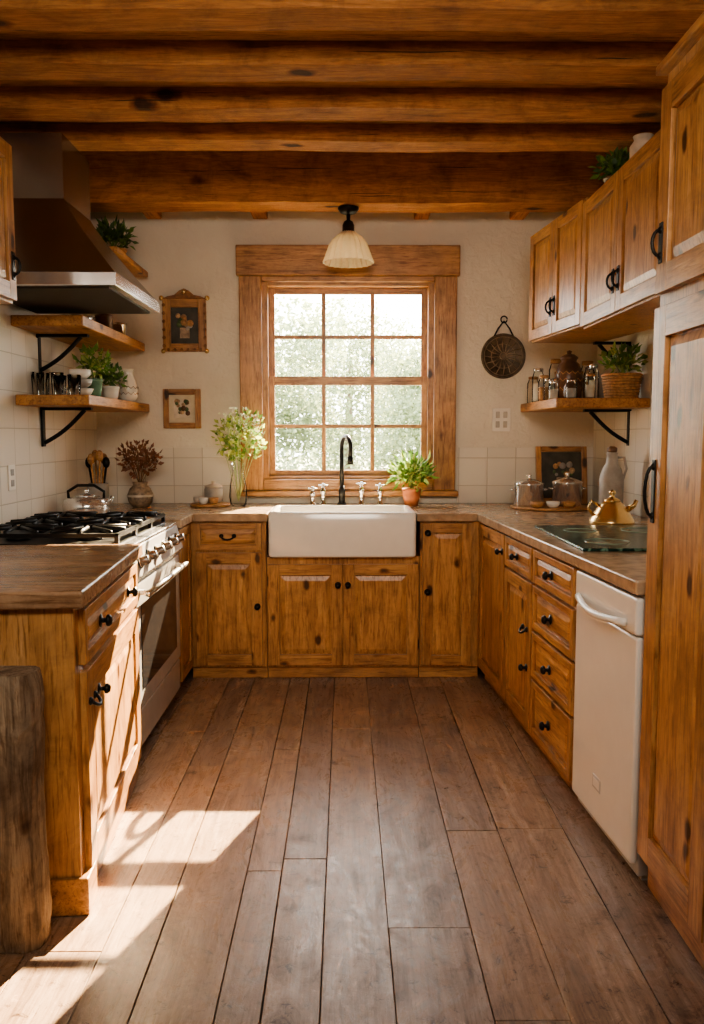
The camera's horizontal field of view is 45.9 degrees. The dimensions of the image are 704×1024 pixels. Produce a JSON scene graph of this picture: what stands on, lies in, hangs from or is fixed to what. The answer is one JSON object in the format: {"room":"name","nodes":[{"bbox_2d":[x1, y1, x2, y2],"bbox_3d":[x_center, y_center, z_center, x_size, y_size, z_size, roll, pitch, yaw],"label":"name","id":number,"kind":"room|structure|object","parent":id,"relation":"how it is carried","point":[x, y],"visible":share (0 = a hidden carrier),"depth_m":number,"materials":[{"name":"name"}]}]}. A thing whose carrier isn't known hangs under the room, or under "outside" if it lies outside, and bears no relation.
{"room":"rustic kitchen","nodes":[
{"label":"rustic kitchen","id":0,"kind":"room"},
{"bbox_2d":[0,304,91,532],"bbox_3d":[-1.645,-0.321,1.724,0.120,3.060,7.320,0,5,0],"label":"wall","id":1,"kind":"structure","parent":0,"point":[6,310],"depth_m":3.97,"materials":[{"name":"paint"}]},
{"bbox_2d":[0,137,20,303],"bbox_3d":[-1.389,-1.009,2.596,0.396,0.570,0.900,0,5,0],"label":"upper cabinet","id":2,"kind":"object","parent":1,"relation":"attached to","point":[8,283],"visible":1,"depth_m":2.98,"materials":[{"name":"brown wood"}]},
{"bbox_2d":[8,465,15,490],"bbox_3d":[-1.589,-0.160,3.889,0.008,0.120,0.080,0,5,0],"label":"wall outlet","id":3,"kind":"object","parent":1,"relation":"attached to","point":[11,468],"visible":1,"depth_m":3.88,"materials":[{"name":"white plastic"}]},
{"bbox_2d":[0,326,97,524],"bbox_3d":[-1.601,-0.420,4.201,0.009,0.920,2.070,0,5,0],"label":"backsplash","id":4,"kind":"structure","parent":1,"relation":"attached to","point":[44,475],"depth_m":4.18,"materials":[{"name":"tile"}]},
{"bbox_2d":[10,315,144,373],"bbox_3d":[-1.438,-0.856,4.518,0.339,0.250,1.220,0,5,0],"label":"wall shelf","id":5,"kind":"object","parent":1,"relation":"attached to","point":[73,330],"visible":0.92,"depth_m":4.22,"materials":[{"name":"brown wood"}]},
{"bbox_2d":[95,314,112,328],"bbox_3d":[-1.379,-1.045,4.632,0.100,0.106,0.100,0,5,0],"label":"tin","id":6,"kind":"object","parent":5,"relation":"on","point":[105,319],"visible":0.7,"depth_m":4.59,"materials":[{"name":"brown metal"}]},
{"bbox_2d":[113,322,126,334],"bbox_3d":[-1.351,-1.056,4.832,0.090,0.090,0.090,0,5,0],"label":"tin","id":7,"kind":"object","parent":5,"relation":"on","point":[120,327],"visible":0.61,"depth_m":4.79,"materials":[{"name":"metal"}]},
{"bbox_2d":[0,133,159,313],"bbox_3d":[-1.282,-1.289,3.746,0.639,0.676,0.800,0,5,0],"label":"range hood","id":8,"kind":"object","parent":1,"relation":"attached to","point":[67,267],"visible":0.97,"depth_m":3.53,"materials":[{"name":"metal"}]},
{"bbox_2d":[15,395,148,446],"bbox_3d":[-1.424,-0.488,4.553,0.350,0.250,1.220,0,5,0],"label":"wall shelf","id":9,"kind":"object","parent":1,"relation":"attached to","point":[82,403],"visible":1,"depth_m":4.26,"materials":[{"name":"brown wood"}]},
{"bbox_2d":[36,373,49,394],"bbox_3d":[-1.510,-0.623,4.067,0.064,0.110,0.064,0,5,0],"label":"drinking glass","id":10,"kind":"object","parent":9,"relation":"on","point":[37,374],"visible":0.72,"depth_m":4.07,"materials":[{"name":"clear glass"}]},
{"bbox_2d":[46,372,61,394],"bbox_3d":[-1.536,-0.654,4.295,0.080,0.130,0.080,0,5,0],"label":"glass jar","id":11,"kind":"object","parent":9,"relation":"on","point":[55,373],"visible":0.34,"depth_m":4.27,"materials":[{"name":"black glass"}]},
{"bbox_2d":[53,375,66,394],"bbox_3d":[-1.435,-0.620,4.088,0.064,0.100,0.064,0,5,0],"label":"drinking glass","id":12,"kind":"object","parent":9,"relation":"on","point":[54,376],"visible":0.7,"depth_m":4.08,"materials":[{"name":"clear glass"}]},
{"bbox_2d":[67,388,93,394],"bbox_3d":[-1.407,-0.615,4.310,0.136,0.048,0.136,0,5,0],"label":"bowl","id":13,"kind":"object","parent":9,"relation":"on","point":[84,391],"visible":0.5,"depth_m":4.26,"materials":[{"name":"white ceramic"}]},
{"bbox_2d":[69,378,92,387],"bbox_3d":[-1.407,-0.663,4.306,0.124,0.048,0.124,0,5,0],"label":"bowl","id":14,"kind":"object","parent":13,"relation":"on","point":[85,383],"visible":0.58,"depth_m":4.27,"materials":[{"name":"white ceramic"}]},
{"bbox_2d":[68,369,90,378],"bbox_3d":[-1.407,-0.711,4.301,0.112,0.048,0.112,0,5,0],"label":"bowl","id":15,"kind":"object","parent":14,"relation":"on","point":[85,373],"visible":0.78,"depth_m":4.26,"materials":[{"name":"white ceramic"}]},
{"bbox_2d":[72,340,114,395],"bbox_3d":[-1.380,-0.765,4.474,0.214,0.316,0.234,0,5,0],"label":"potted herb","id":16,"kind":"object","parent":9,"relation":"on","point":[94,363],"visible":0.87,"depth_m":4.45,"materials":[{"name":"green plant"}]},
{"bbox_2d":[88,378,102,395],"bbox_3d":[-1.388,-0.662,4.487,0.091,0.110,0.091,0,5,0],"label":"pot","id":17,"kind":"object","parent":16,"relation":"on","point":[96,384],"depth_m":4.45,"materials":[{"name":"green ceramic"}]},
{"bbox_2d":[96,362,127,398],"bbox_3d":[-1.353,-0.732,4.650,0.170,0.218,0.182,3,6,25],"label":"potted herb","id":18,"kind":"object","parent":9,"relation":"on","point":[112,391],"visible":0.92,"depth_m":4.63,"materials":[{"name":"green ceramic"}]},
{"bbox_2d":[102,386,119,398],"bbox_3d":[-1.349,-0.663,4.657,0.097,0.080,0.097,0,5,0],"label":"pot","id":19,"kind":"object","parent":18,"relation":"on","point":[108,391],"depth_m":4.62,"materials":[{"name":"white ceramic"}]},
{"bbox_2d":[119,369,138,401],"bbox_3d":[-1.316,-0.740,4.892,0.120,0.190,0.120,-5,7,-42],"label":"vase","id":20,"kind":"object","parent":9,"relation":"on","point":[130,393],"visible":0.79,"depth_m":4.85,"materials":[{"name":"white ceramic"}]},
{"bbox_2d":[109,246,147,277],"bbox_3d":[-1.425,-1.316,4.737,0.369,0.235,0.700,0,5,0],"label":"wall shelf","id":21,"kind":"object","parent":1,"relation":"attached to","point":[132,266],"visible":0.08,"depth_m":4.72,"materials":[{"name":"brown wood"}]},
{"bbox_2d":[96,216,137,253],"bbox_3d":[-1.356,-1.554,4.716,0.268,0.244,0.258,0,5,0],"label":"trailing plant","id":22,"kind":"object","parent":21,"relation":"on","point":[115,236],"visible":0.6,"depth_m":4.68,"materials":[{"name":"green plant"}]},
{"bbox_2d":[0,30,684,124],"bbox_3d":[-0.009,-1.679,1.562,3.150,0.325,7.420,0,5,0],"label":"ceiling","id":23,"kind":"structure","parent":0,"point":[278,35],"depth_m":2.89,"materials":[{"name":"brown wood"}]},
{"bbox_2d":[142,212,161,218],"bbox_3d":[-1.213,-1.921,4.961,0.090,0.270,0.285,0,5,0],"label":"joist","id":24,"kind":"object","parent":23,"relation":"attached to","point":[149,215],"visible":0.24,"depth_m":5.03,"materials":[{"name":"brown wood"}]},
{"bbox_2d":[250,212,267,218],"bbox_3d":[-0.563,-1.922,4.967,0.090,0.270,0.285,0,5,0],"label":"joist","id":25,"kind":"object","parent":23,"relation":"attached to","point":[256,215],"visible":0.24,"depth_m":5.03,"materials":[{"name":"brown wood"}]},
{"bbox_2d":[0,122,660,152],"bbox_3d":[-0.027,-1.676,3.730,3.150,0.078,0.141,0,5,0],"label":"ceiling beam","id":26,"kind":"structure","parent":23,"relation":"attached to","point":[328,137],"depth_m":3.67,"materials":[{"name":"brown wood"}]},
{"bbox_2d":[0,86,662,122],"bbox_3d":[-0.024,-1.638,3.352,3.150,0.084,0.142,0,5,0],"label":"ceiling beam","id":27,"kind":"structure","parent":23,"relation":"attached to","point":[17,103],"depth_m":3.29,"materials":[{"name":"brown wood"}]},
{"bbox_2d":[0,40,677,82],"bbox_3d":[-0.021,-1.602,2.964,3.150,0.083,0.142,0,5,0],"label":"ceiling beam","id":28,"kind":"structure","parent":23,"relation":"attached to","point":[91,60],"depth_m":2.90,"materials":[{"name":"brown wood"}]},
{"bbox_2d":[0,0,703,32],"bbox_3d":[-0.018,-1.560,2.566,3.150,0.093,0.142,0,5,0],"label":"ceiling beam","id":29,"kind":"structure","parent":23,"relation":"attached to","point":[536,16],"depth_m":2.54,"materials":[{"name":"brown wood"}]},
{"bbox_2d":[79,150,627,212],"bbox_3d":[-0.036,-1.881,4.726,3.150,0.303,0.201,0,5,0],"label":"ceiling beam","id":30,"kind":"structure","parent":23,"relation":"attached to","point":[270,180],"depth_m":4.63,"materials":[{"name":"brown wood"}]},
{"bbox_2d":[323,204,373,267],"bbox_3d":[-0.021,-1.582,4.754,0.298,0.312,0.302,0,5,0],"label":"pendant lamp","id":31,"kind":"object","parent":30,"relation":"hanging from","point":[347,249],"visible":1,"depth_m":4.70,"materials":[{"name":"beige glass"}]},
{"bbox_2d":[414,213,429,219],"bbox_3d":[0.427,-1.923,4.975,0.090,0.270,0.285,0,5,0],"label":"joist","id":32,"kind":"object","parent":23,"relation":"attached to","point":[417,216],"visible":0.24,"depth_m":5.05,"materials":[{"name":"brown wood"}]},
{"bbox_2d":[510,212,529,219],"bbox_3d":[1.017,-1.923,4.980,0.090,0.270,0.285,0,5,0],"label":"joist","id":33,"kind":"object","parent":23,"relation":"attached to","point":[513,215],"visible":0.24,"depth_m":5.05,"materials":[{"name":"brown wood"}]},
{"bbox_2d":[91,211,596,502],"bbox_3d":[-0.040,-0.603,5.312,3.150,2.960,0.150,0,5,0],"label":"wall","id":34,"kind":"structure","parent":0,"point":[195,252],"depth_m":5.18,"materials":[{"name":"paint"}]},
{"bbox_2d":[163,389,200,427],"bbox_3d":[-1.064,-0.647,5.212,0.235,0.245,0.022,0,5,0],"label":"picture frame","id":35,"kind":"object","parent":34,"relation":"attached to","point":[181,407],"visible":1,"depth_m":5.21,"materials":[{"name":"brown wood"}]},
{"bbox_2d":[169,395,194,422],"bbox_3d":[-1.064,-0.647,5.213,0.163,0.173,0.012,0,5,0],"label":"artwork","id":36,"kind":"object","parent":35,"relation":"attached to","point":[181,407],"depth_m":5.21,"materials":[{"name":"paper"}]},
{"bbox_2d":[159,288,209,352],"bbox_3d":[-1.039,-1.183,5.157,0.316,0.395,0.040,0,5,0],"label":"picture frame","id":37,"kind":"object","parent":34,"relation":"attached to","point":[184,321],"visible":1,"depth_m":5.16,"materials":[{"name":"brown wood"}]},
{"bbox_2d":[171,308,197,342],"bbox_3d":[-1.039,-1.157,5.167,0.170,0.220,0.010,0,5,0],"label":"artwork","id":38,"kind":"object","parent":37,"relation":"attached to","point":[184,321],"depth_m":5.16,"materials":[{"name":"paper"}]},
{"bbox_2d":[97,448,592,502],"bbox_3d":[-0.039,-0.233,5.266,3.132,0.350,0.009,0,5,0],"label":"backsplash","id":39,"kind":"structure","parent":34,"relation":"attached to","point":[484,475],"depth_m":5.26,"materials":[{"name":"tile"}]},
{"bbox_2d":[235,245,460,496],"bbox_3d":[-0.025,-0.876,5.248,1.380,1.545,0.223,0,5,0],"label":"window","id":40,"kind":"structure","parent":34,"relation":"in","point":[431,272],"depth_m":5.21,"materials":[{"name":"brown wood"}]},
{"bbox_2d":[492,408,510,430],"bbox_3d":[0.941,-0.582,5.240,0.116,0.146,0.013,0,5,0],"label":"switch plate","id":41,"kind":"object","parent":34,"relation":"attached to","point":[501,417],"visible":1,"depth_m":5.24,"materials":[{"name":"beige plastic"}]},
{"bbox_2d":[481,316,525,378],"bbox_3d":[0.946,-1.029,5.195,0.280,0.389,0.018,0,5,0],"label":"trivet","id":42,"kind":"object","parent":34,"relation":"attached to","point":[503,355],"visible":1,"depth_m":5.20,"materials":[{"name":"brown metal"}]},
{"bbox_2d":[0,667,703,1023],"bbox_3d":[-0.001,1.340,0.873,3.350,0.090,9.290,0,5,0],"label":"floor","id":43,"kind":"structure","parent":0,"point":[291,850],"depth_m":2.55,"materials":[{"name":"brown wood"}]},
{"bbox_2d":[0,666,51,953],"bbox_3d":[-0.961,0.793,2.224,0.279,0.750,0.121,0,5,0],"label":"wooden stump","id":44,"kind":"object","parent":43,"relation":"on","point":[25,882],"visible":1,"depth_m":2.19,"materials":[{"name":"brown wood"}]},
{"bbox_2d":[0,563,141,916],"bbox_3d":[-1.136,0.667,2.796,0.756,0.895,0.982,0,5,-5],"label":"base cabinet","id":45,"kind":"object","parent":43,"relation":"on","point":[87,657],"visible":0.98,"depth_m":2.39,"materials":[{"name":"brown wood"}]},
{"bbox_2d":[0,544,141,609],"bbox_3d":[-1.161,0.198,2.742,0.765,0.050,1.010,0,5,-5],"label":"countertop","id":46,"kind":"structure","parent":45,"relation":"on","point":[61,576],"depth_m":2.62,"materials":[{"name":"brown wood"}]},
{"bbox_2d":[0,511,188,744],"bbox_3d":[-1.200,0.523,3.802,0.763,0.996,0.925,0,5,0],"label":"range cooker","id":47,"kind":"object","parent":43,"relation":"on","point":[159,567],"visible":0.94,"depth_m":3.69,"materials":[{"name":"metal"}]},
{"bbox_2d":[62,484,113,512],"bbox_3d":[-1.438,-0.069,4.501,0.248,0.166,0.248,-3,6,-32],"label":"kettle","id":48,"kind":"object","parent":47,"relation":"on","point":[84,502],"visible":0.9,"depth_m":4.43,"materials":[{"name":"metal"}]},
{"bbox_2d":[177,524,192,686],"bbox_3d":[-1.230,0.513,4.456,0.690,0.895,0.355,0,5,0],"label":"base cabinet","id":49,"kind":"object","parent":43,"relation":"on","point":[185,576],"visible":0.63,"depth_m":4.45,"materials":[{"name":"brown wood"}]},
{"bbox_2d":[83,503,647,594],"bbox_3d":[-0.027,0.096,3.865,3.130,0.045,2.830,0,5,0],"label":"countertop","id":50,"kind":"structure","parent":49,"relation":"on","point":[626,570],"depth_m":4.35,"materials":[{"name":"stone"}]},
{"bbox_2d":[85,450,109,498],"bbox_3d":[-1.481,-0.190,4.851,0.144,0.343,0.129,0,5,0],"label":"utensil crock","id":51,"kind":"object","parent":50,"relation":"on","point":[96,455],"visible":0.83,"depth_m":4.82,"materials":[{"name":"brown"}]},
{"bbox_2d":[114,439,163,506],"bbox_3d":[-1.260,-0.234,4.970,0.293,0.407,0.277,0,5,0],"label":"flower vase","id":52,"kind":"object","parent":50,"relation":"on","point":[140,494],"visible":1,"depth_m":4.93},
{"bbox_2d":[190,502,229,507],"bbox_3d":[-0.857,-0.045,5.040,0.240,0.018,0.240,0,5,0],"label":"serving board","id":53,"kind":"object","parent":50,"relation":"on","point":[222,504],"visible":0.77,"depth_m":4.94,"materials":[{"name":"brown wood"}]},
{"bbox_2d":[204,481,222,502],"bbox_3d":[-0.842,-0.123,5.063,0.112,0.133,0.112,0,5,0],"label":"lidded jar","id":54,"kind":"object","parent":53,"relation":"on","point":[210,490],"visible":0.91,"depth_m":5.02,"materials":[{"name":"beige ceramic"}]},
{"bbox_2d":[210,407,267,505],"bbox_3d":[-0.672,-0.334,5.002,0.348,0.602,0.375,0,5,0],"label":"flower vase","id":55,"kind":"object","parent":50,"relation":"on","point":[234,450],"visible":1,"depth_m":4.96,"materials":[{"name":"clear glass"}]},
{"bbox_2d":[307,486,316,504],"bbox_3d":[-0.243,-0.100,5.111,0.051,0.115,0.051,3,6,27],"label":"tap","id":56,"kind":"object","parent":50,"relation":"on","point":[312,493],"visible":0.97,"depth_m":5.10,"materials":[{"name":"silver metal"}]},
{"bbox_2d":[318,483,327,504],"bbox_3d":[-0.178,-0.110,5.110,0.051,0.135,0.051,3,6,27],"label":"tap","id":57,"kind":"object","parent":50,"relation":"on","point":[322,491],"visible":0.98,"depth_m":5.10,"materials":[{"name":"silver metal"}]},
{"bbox_2d":[268,505,415,557],"bbox_3d":[-0.055,0.104,4.775,0.810,0.250,0.470,0,5,0],"label":"farmhouse sink","id":58,"kind":"object","parent":50,"relation":"in","point":[294,531],"visible":1,"depth_m":4.54,"materials":[{"name":"white ceramic"}]},
{"bbox_2d":[337,434,352,504],"bbox_3d":[-0.044,-0.252,5.030,0.060,0.433,0.182,-2,6,-18],"label":"faucet","id":59,"kind":"object","parent":50,"relation":"on","point":[341,492],"visible":0.97,"depth_m":5.07,"materials":[{"name":"black metal"}]},
{"bbox_2d":[356,481,365,504],"bbox_3d":[0.057,-0.115,5.112,0.051,0.145,0.051,3,6,27],"label":"tap","id":60,"kind":"object","parent":50,"relation":"on","point":[361,489],"visible":0.99,"depth_m":5.10,"materials":[{"name":"silver metal"}]},
{"bbox_2d":[375,483,384,504],"bbox_3d":[0.172,-0.110,5.113,0.051,0.135,0.051,3,6,27],"label":"tap","id":61,"kind":"object","parent":50,"relation":"on","point":[379,491],"visible":0.99,"depth_m":5.10,"materials":[{"name":"silver metal"}]},
{"bbox_2d":[385,447,438,505],"bbox_3d":[0.373,-0.221,5.071,0.318,0.363,0.354,2,6,18],"label":"potted herb","id":62,"kind":"object","parent":50,"relation":"on","point":[406,469],"visible":0.98,"depth_m":5.04,"materials":[{"name":"plant"}]},
{"bbox_2d":[510,503,587,511],"bbox_3d":[1.159,-0.029,4.888,0.456,0.014,0.456,0,5,0],"label":"serving tray","id":63,"kind":"object","parent":50,"relation":"on","point":[544,507],"visible":0.5,"depth_m":4.72,"materials":[{"name":"brown wood"}]},
{"bbox_2d":[510,474,547,506],"bbox_3d":[1.044,-0.131,4.908,0.188,0.186,0.178,5,7,42],"label":"cooking pot","id":64,"kind":"object","parent":63,"relation":"on","point":[527,490],"visible":0.96,"depth_m":4.84,"materials":[{"name":"metal"}]},
{"bbox_2d":[548,472,585,505],"bbox_3d":[1.269,-0.138,4.909,0.188,0.198,0.178,5,7,42],"label":"cooking pot","id":65,"kind":"object","parent":63,"relation":"on","point":[566,488],"visible":0.91,"depth_m":4.84,"materials":[{"name":"metal"}]},
{"bbox_2d":[535,446,587,503],"bbox_3d":[1.311,-0.232,5.209,0.320,0.358,0.077,0,5,0],"label":"picture frame","id":66,"kind":"object","parent":50,"relation":"on","point":[552,462],"visible":0.74,"depth_m":5.21,"materials":[{"name":"brown wood"}]},
{"bbox_2d":[541,452,580,497],"bbox_3d":[1.311,-0.232,5.211,0.250,0.290,0.010,0,-4,0],"label":"artwork","id":67,"kind":"object","parent":66,"relation":"attached to","point":[554,465],"depth_m":5.21,"materials":[{"name":"paper"}]},
{"bbox_2d":[534,525,647,551],"bbox_3d":[1.141,0.102,3.474,0.580,0.014,0.800,0,5,0],"label":"cooktop","id":68,"kind":"object","parent":50,"relation":"in","point":[587,538],"visible":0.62,"depth_m":3.44,"materials":[{"name":"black glass"}]},
{"bbox_2d":[587,490,637,524],"bbox_3d":[1.252,-0.024,4.005,0.215,0.168,0.215,-3,6,-32],"label":"tea kettle","id":69,"kind":"object","parent":50,"relation":"on","point":[611,511],"visible":0.97,"depth_m":3.95,"materials":[{"name":"gold metal"}]},
{"bbox_2d":[599,446,627,503],"bbox_3d":[1.383,-0.165,4.435,0.127,0.370,0.127,5,7,44],"label":"bottle","id":70,"kind":"object","parent":50,"relation":"on","point":[611,477],"visible":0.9,"depth_m":4.39,"materials":[{"name":"beige ceramic"}]},
{"bbox_2d":[189,521,268,677],"bbox_3d":[-0.691,0.467,4.951,0.425,0.895,0.736,0,5,0],"label":"base cabinet","id":71,"kind":"object","parent":43,"relation":"on","point":[229,559],"visible":0.97,"depth_m":4.62,"materials":[{"name":"brown wood"}]},
{"bbox_2d":[267,552,419,677],"bbox_3d":[-0.051,0.566,4.965,0.850,0.695,0.736,0,5,0],"label":"base cabinet","id":72,"kind":"object","parent":43,"relation":"on","point":[327,616],"visible":0.98,"depth_m":4.64,"materials":[{"name":"brown wood"}]},
{"bbox_2d":[416,520,479,676],"bbox_3d":[0.543,0.466,4.961,0.335,0.895,0.736,0,5,0],"label":"base cabinet","id":73,"kind":"object","parent":43,"relation":"on","point":[448,551],"visible":0.91,"depth_m":4.64,"materials":[{"name":"brown wood"}]},
{"bbox_2d":[477,523,511,712],"bbox_3d":[1.020,0.520,4.381,0.676,0.895,0.580,0,5,-4],"label":"base cabinet","id":74,"kind":"object","parent":43,"relation":"on","point":[492,565],"visible":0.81,"depth_m":4.32,"materials":[{"name":"brown wood"}]},
{"bbox_2d":[502,536,539,748],"bbox_3d":[1.056,0.569,3.855,0.676,0.895,0.475,0,5,-4],"label":"base cabinet","id":75,"kind":"object","parent":43,"relation":"on","point":[518,576],"visible":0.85,"depth_m":3.80,"materials":[{"name":"brown wood"}]},
{"bbox_2d":[530,549,580,796],"bbox_3d":[1.091,0.616,3.346,0.676,0.895,0.545,0,5,-4],"label":"base cabinet","id":76,"kind":"object","parent":43,"relation":"on","point":[554,602],"visible":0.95,"depth_m":3.28,"materials":[{"name":"brown wood"}]},
{"bbox_2d":[572,570,647,879],"bbox_3d":[1.103,0.669,2.799,0.648,0.890,0.545,0,5,-4],"label":"dishwasher","id":77,"kind":"object","parent":43,"relation":"on","point":[610,618],"visible":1,"depth_m":2.69,"materials":[{"name":"white metal"}]},
{"bbox_2d":[637,12,703,968],"bbox_3d":[1.190,-0.008,1.958,0.718,2.395,0.980,0,5,0],"label":"pantry cabinet","id":78,"kind":"object","parent":43,"relation":"on","point":[670,833],"visible":1,"depth_m":2.21,"materials":[{"name":"brown wood"}]},
{"bbox_2d":[402,488,420,505],"bbox_3d":[0.363,-0.092,5.076,0.119,0.105,0.119,0,5,0],"label":"pot","id":79,"kind":"object","parent":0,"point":[411,496],"depth_m":5.04,"materials":[{"name":"ceramic"}]},
{"bbox_2d":[603,174,612,182],"bbox_3d":[1.168,-1.452,3.692,0.108,0.060,0.108,0,5,0],"label":"pot","id":80,"kind":"object","parent":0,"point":[605,177],"depth_m":3.67,"materials":[{"name":"ceramic"}]},
{"bbox_2d":[601,372,642,397],"bbox_3d":[1.425,-0.664,4.400,0.209,0.131,0.213,0,5,0],"label":"basket","id":81,"kind":"object","parent":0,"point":[620,384],"depth_m":4.32,"materials":[{"name":"wicker"}]},
{"bbox_2d":[595,329,653,517],"bbox_3d":[1.625,-0.323,1.751,0.120,3.060,7.320,0,5,0],"label":"wall","id":82,"kind":"structure","parent":0,"point":[646,338],"depth_m":4.42,"materials":[{"name":"paint"}]},
{"bbox_2d":[521,398,649,445],"bbox_3d":[1.295,-0.505,4.745,0.489,0.250,0.880,0,5,0],"label":"wall shelf","id":83,"kind":"object","parent":82,"relation":"attached to","point":[591,405],"visible":1,"depth_m":4.33,"materials":[{"name":"brown wood"}]},
{"bbox_2d":[527,376,537,402],"bbox_3d":[1.097,-0.739,5.043,0.070,0.160,0.070,0,5,0],"label":"glass jar","id":84,"kind":"object","parent":83,"relation":"on","point":[529,391],"visible":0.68,"depth_m":5.03,"materials":[{"name":"clear glass"}]},
{"bbox_2d":[532,368,543,401],"bbox_3d":[1.099,-0.747,4.911,0.070,0.200,0.070,0,5,0],"label":"glass jar","id":85,"kind":"object","parent":83,"relation":"on","point":[534,386],"visible":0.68,"depth_m":4.89,"materials":[{"name":"clear glass"}]},
{"bbox_2d":[538,375,549,400],"bbox_3d":[1.105,-0.710,4.784,0.068,0.150,0.068,0,5,0],"label":"glass jar","id":86,"kind":"object","parent":83,"relation":"on","point":[541,393],"visible":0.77,"depth_m":4.76,"materials":[{"name":"glass"}]},
{"bbox_2d":[548,381,558,398],"bbox_3d":[1.097,-0.661,4.528,0.056,0.100,0.056,0,5,0],"label":"glass jar","id":87,"kind":"object","parent":83,"relation":"on","point":[552,393],"visible":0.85,"depth_m":4.51,"materials":[{"name":"glass"}]},
{"bbox_2d":[549,359,560,388],"bbox_3d":[1.218,-0.783,4.979,0.080,0.260,0.080,0,5,0],"label":"glass jar","id":88,"kind":"object","parent":83,"relation":"on","point":[552,361],"visible":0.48,"depth_m":4.96,"materials":[{"name":"clear glass"}]},
{"bbox_2d":[554,350,583,397],"bbox_3d":[1.240,-0.778,4.759,0.165,0.290,0.165,0,5,0],"label":"jar","id":89,"kind":"object","parent":83,"relation":"on","point":[569,367],"visible":0.77,"depth_m":4.71,"materials":[{"name":"brown ceramic"}]},
{"bbox_2d":[563,378,579,397],"bbox_3d":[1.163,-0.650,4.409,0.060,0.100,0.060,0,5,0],"label":"glass jar","id":90,"kind":"object","parent":83,"relation":"on","point":[570,392],"visible":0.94,"depth_m":4.39,"materials":[{"name":"glass"}]},
{"bbox_2d":[584,373,595,397],"bbox_3d":[1.253,-0.662,4.378,0.056,0.130,0.056,0,5,0],"label":"glass jar","id":91,"kind":"object","parent":83,"relation":"on","point":[589,392],"visible":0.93,"depth_m":4.36,"materials":[{"name":"clear glass"}]},
{"bbox_2d":[588,364,598,397],"bbox_3d":[1.307,-0.704,4.505,0.056,0.190,0.056,0,5,0],"label":"glass jar","id":92,"kind":"object","parent":83,"relation":"on","point":[592,382],"visible":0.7,"depth_m":4.49,"materials":[{"name":"clear glass"}]},
{"bbox_2d":[597,373,605,397],"bbox_3d":[1.421,-0.698,4.647,0.100,0.152,0.100,0,5,0],"label":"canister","id":93,"kind":"object","parent":83,"relation":"on","point":[600,392],"visible":0.19,"depth_m":4.62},
{"bbox_2d":[597,341,647,397],"bbox_3d":[1.436,-0.752,4.399,0.256,0.306,0.235,4,7,36],"label":"potted plant","id":94,"kind":"object","parent":83,"relation":"on","point":[621,384],"visible":0.98,"depth_m":4.34,"materials":[{"name":"wicker"}]},
{"bbox_2d":[529,197,648,343],"bbox_3d":[1.217,-1.212,4.301,0.431,0.590,0.760,-1,5,-6],"label":"upper cabinet","id":95,"kind":"object","parent":82,"relation":"attached to","point":[555,249],"visible":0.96,"depth_m":4.25,"materials":[{"name":"brown wood"}]},
{"bbox_2d":[593,342,630,366],"bbox_3d":[1.440,-0.867,4.612,0.200,0.150,0.036,0,5,0],"label":"bracket","id":96,"kind":"object","parent":82,"relation":"attached to","point":[599,344],"visible":0.35,"depth_m":4.60,"materials":[{"name":"black metal"}]},
{"bbox_2d":[580,129,660,328],"bbox_3d":[1.286,-1.102,3.384,0.481,0.580,1.030,0,5,0],"label":"upper cabinet","id":97,"kind":"object","parent":82,"relation":"attached to","point":[620,219],"visible":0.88,"depth_m":3.34,"materials":[{"name":"brown wood"}]},
{"bbox_2d":[588,146,628,182],"bbox_3d":[1.175,-1.517,3.700,0.212,0.188,0.215,-5,7,-44],"label":"potted herb","id":98,"kind":"object","parent":97,"relation":"on","point":[612,165],"visible":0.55,"depth_m":3.66,"materials":[{"name":"plant"}]},
{"bbox_2d":[629,133,653,158],"bbox_3d":[1.171,-1.453,3.350,0.104,0.125,0.104,0,5,0],"label":"jar","id":99,"kind":"object","parent":97,"relation":"on","point":[640,139],"visible":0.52,"depth_m":3.32,"materials":[{"name":"beige ceramic"}]},
{"bbox_2d":[592,409,650,517],"bbox_3d":[1.543,-0.208,3.870,0.009,0.560,2.820,0,5,0],"label":"backsplash","id":100,"kind":"structure","parent":82,"relation":"attached to","point":[637,454],"depth_m":4.59,"materials":[{"name":"tile"}]},
{"label":"outside","id":101,"kind":"structure","parent":0,"visible":0},
{"bbox_2d":[276,457,392,469],"bbox_3d":[-0.275,-1.440,32.791,80.000,0.050,54.430,0,5,0],"label":"ground","id":102,"kind":"structure","parent":101,"point":[365,462],"depth_m":44.20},
{"bbox_2d":[275,296,347,469],"bbox_3d":[-1.870,-1.922,15.799,3.582,4.065,3.752,0,5,0],"label":"tree","id":103,"kind":"object","parent":102,"relation":"on","point":[289,415],"visible":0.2,"depth_m":15.53,"materials":[{"name":"green plant"}]},
{"bbox_2d":[276,296,420,469],"bbox_3d":[0.239,-2.893,21.851,4.299,4.864,4.966,0,5,0],"label":"tree","id":104,"kind":"object","parent":102,"relation":"on","point":[354,345],"visible":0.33,"depth_m":20.71,"materials":[{"name":"green plant"}]},
{"bbox_2d":[354,334,420,469],"bbox_3d":[1.974,-1.744,16.205,3.866,3.630,3.657,0,5,0],"label":"tree","id":105,"kind":"object","parent":102,"relation":"on","point":[408,400],"visible":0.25,"depth_m":15.50,"materials":[{"name":"green plant"}]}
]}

